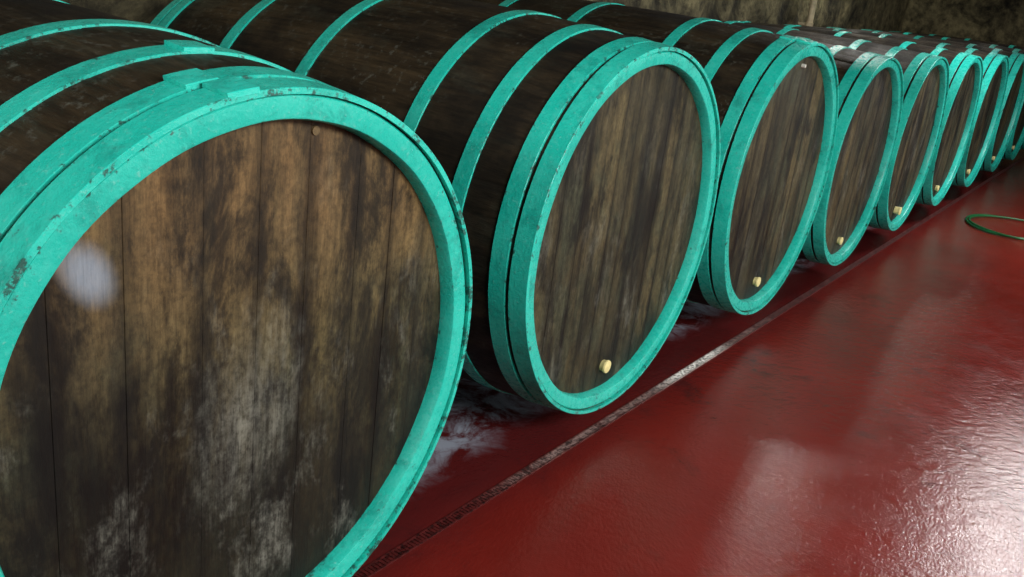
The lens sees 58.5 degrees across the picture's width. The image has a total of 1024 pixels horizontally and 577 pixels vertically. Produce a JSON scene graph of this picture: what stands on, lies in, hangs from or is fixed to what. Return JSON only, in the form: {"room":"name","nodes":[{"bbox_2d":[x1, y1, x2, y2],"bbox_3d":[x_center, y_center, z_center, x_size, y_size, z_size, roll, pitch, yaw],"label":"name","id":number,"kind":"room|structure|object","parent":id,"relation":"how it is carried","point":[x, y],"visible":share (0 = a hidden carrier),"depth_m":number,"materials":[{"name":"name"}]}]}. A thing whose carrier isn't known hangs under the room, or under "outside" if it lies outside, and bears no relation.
{"room":"wine cellar","nodes":[
{"label":"wine cellar","id":0,"kind":"room"},
{"bbox_2d":[60,0,908,31],"bbox_3d":[0.669,-2.304,7.023,0.097,3.000,19.360,19,22,32],"label":"wall","id":1,"kind":"structure","parent":0,"point":[877,15],"depth_m":9.63,"materials":[{"name":"stone"}]},
{"bbox_2d":[798,0,816,25],"bbox_3d":[3.413,-3.201,10.529,0.175,3.000,0.090,19,22,32],"label":"pipe","id":2,"kind":"object","parent":1,"relation":"attached to","point":[813,3],"visible":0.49,"depth_m":10.49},
{"bbox_2d":[355,149,1023,576],"bbox_3d":[3.044,0.014,5.880,7.000,0.100,19.400,19,22,32],"label":"floor","id":3,"kind":"structure","parent":0,"point":[873,426],"depth_m":3.35,"materials":[{"name":"red paint"}]},
{"bbox_2d":[352,157,1023,576],"bbox_3d":[2.635,-0.296,6.487,0.037,0.008,14.400,19,22,32],"label":"floor drain","id":4,"kind":"object","parent":3,"relation":"in","point":[461,512],"visible":1,"depth_m":3.36,"materials":[{"name":"paint"}]},
{"bbox_2d":[965,214,1023,240],"bbox_3d":[4.480,-0.238,6.884,0.857,0.029,2.374,-3,21,-27],"label":"garden hose","id":5,"kind":"object","parent":3,"relation":"on","point":[968,217],"visible":1,"depth_m":7.47,"materials":[{"name":"green rubber"}]},
{"bbox_3d":[0.368,-0.103,4.976,0.750,0.129,0.320,19,22,32],"label":"cradle","id":6,"kind":"object","parent":3,"relation":"on","visible":0},
{"bbox_2d":[473,0,838,314],"bbox_3d":[0.441,-0.776,4.746,2.102,1.385,1.365,20,23,31],"label":"wine barrel","id":7,"kind":"object","parent":6,"relation":"on","point":[777,96],"visible":0.45,"depth_m":4.11,"materials":[{"name":"brown wood"}]},
{"bbox_3d":[1.150,-0.370,6.027,0.750,0.116,0.320,19,22,32],"label":"cradle","id":8,"kind":"object","parent":3,"relation":"on","visible":0},
{"bbox_2d":[774,33,903,265],"bbox_3d":[1.215,-1.010,5.811,2.089,1.327,1.297,20,23,32],"label":"wine barrel","id":9,"kind":"object","parent":8,"relation":"on","point":[871,85],"visible":0.31,"depth_m":5.23,"materials":[{"name":"brown wood"}]},
{"bbox_3d":[1.914,-0.638,7.050,0.750,0.120,0.320,19,22,32],"label":"cradle","id":10,"kind":"object","parent":3,"relation":"on","visible":0},
{"bbox_2d":[721,21,948,230],"bbox_3d":[1.980,-1.276,6.835,2.090,1.320,1.292,20,23,32],"label":"wine barrel","id":11,"kind":"object","parent":10,"relation":"on","point":[925,75],"visible":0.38,"depth_m":6.30,"materials":[{"name":"brown wood"}]},
{"bbox_3d":[2.682,-0.906,8.079,0.750,0.121,0.320,19,22,32],"label":"cradle","id":12,"kind":"object","parent":3,"relation":"on","visible":0},
{"bbox_2d":[737,21,982,205],"bbox_3d":[2.747,-1.544,7.864,2.088,1.318,1.290,20,23,32],"label":"wine barrel","id":13,"kind":"object","parent":12,"relation":"on","point":[965,70],"visible":0.26,"depth_m":7.37,"materials":[{"name":"brown wood"}]},
{"bbox_3d":[3.463,-1.177,9.126,0.750,0.119,0.320,19,22,32],"label":"cradle","id":14,"kind":"object","parent":3,"relation":"on","visible":0},
{"bbox_2d":[785,24,1008,186],"bbox_3d":[3.528,-1.814,8.912,2.095,1.318,1.297,20,23,32],"label":"wine barrel","id":15,"kind":"object","parent":14,"relation":"on","point":[995,66],"visible":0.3,"depth_m":8.44,"materials":[{"name":"brown wood"}]},
{"bbox_3d":[4.256,-1.454,10.189,0.750,0.119,0.320,19,22,32],"label":"cradle","id":16,"kind":"object","parent":3,"relation":"on","visible":0},
{"bbox_2d":[826,27,1023,171],"bbox_3d":[4.321,-2.091,9.975,2.091,1.315,1.289,20,23,32],"label":"wine barrel","id":17,"kind":"object","parent":16,"relation":"on","point":[1014,93],"visible":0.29,"depth_m":9.51,"materials":[{"name":"brown wood"}]},
{"bbox_3d":[5.040,-1.727,11.241,0.750,0.119,0.320,19,22,32],"label":"cradle","id":18,"kind":"object","parent":3,"relation":"on","visible":0},
{"bbox_2d":[861,29,1023,159],"bbox_3d":[5.106,-2.364,11.026,2.096,1.318,1.299,20,23,32],"label":"wine barrel","id":19,"kind":"object","parent":18,"relation":"on","point":[1016,140],"visible":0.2,"depth_m":10.59,"materials":[{"name":"brown wood"}]},
{"bbox_2d":[902,0,1023,46],"bbox_3d":[8.700,-3.345,12.701,6.960,3.000,0.096,19,22,32],"label":"wall","id":20,"kind":"structure","parent":0,"point":[996,21],"depth_m":13.80,"materials":[{"name":"stone"}]},
{"bbox_3d":[-1.343,0.556,2.530,0.750,0.111,0.320,19,22,32],"label":"cradle","id":21,"kind":"object","parent":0,"visible":0},
{"bbox_2d":[0,0,471,576],"bbox_3d":[-1.275,-0.082,2.312,2.098,1.332,1.309,20,23,32],"label":"wine barrel","id":22,"kind":"object","parent":21,"relation":"on","point":[236,286],"visible":1,"depth_m":1.66,"materials":[{"name":"brown wood"}]},
{"bbox_3d":[-0.472,0.202,3.856,0.750,0.103,0.320,19,22,32],"label":"cradle","id":23,"kind":"object","parent":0,"visible":0},
{"bbox_2d":[150,0,720,413],"bbox_3d":[-0.403,-0.466,3.630,2.091,1.397,1.369,20,23,32],"label":"wine barrel","id":24,"kind":"object","parent":23,"relation":"on","point":[581,162],"visible":0.7,"depth_m":2.94,"materials":[{"name":"brown wood"}]},
{"bbox_3d":[5.825,-2.001,12.292,0.750,0.119,0.320,19,22,32],"label":"cradle","id":25,"kind":"object","parent":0,"visible":0},
{"bbox_2d":[890,31,1023,149],"bbox_3d":[5.890,-2.638,12.078,2.093,1.316,1.293,20,23,32],"label":"wine barrel","id":26,"kind":"object","parent":25,"relation":"on","point":[966,39],"visible":0.05,"depth_m":11.71,"materials":[{"name":"brown wood"}]}
]}

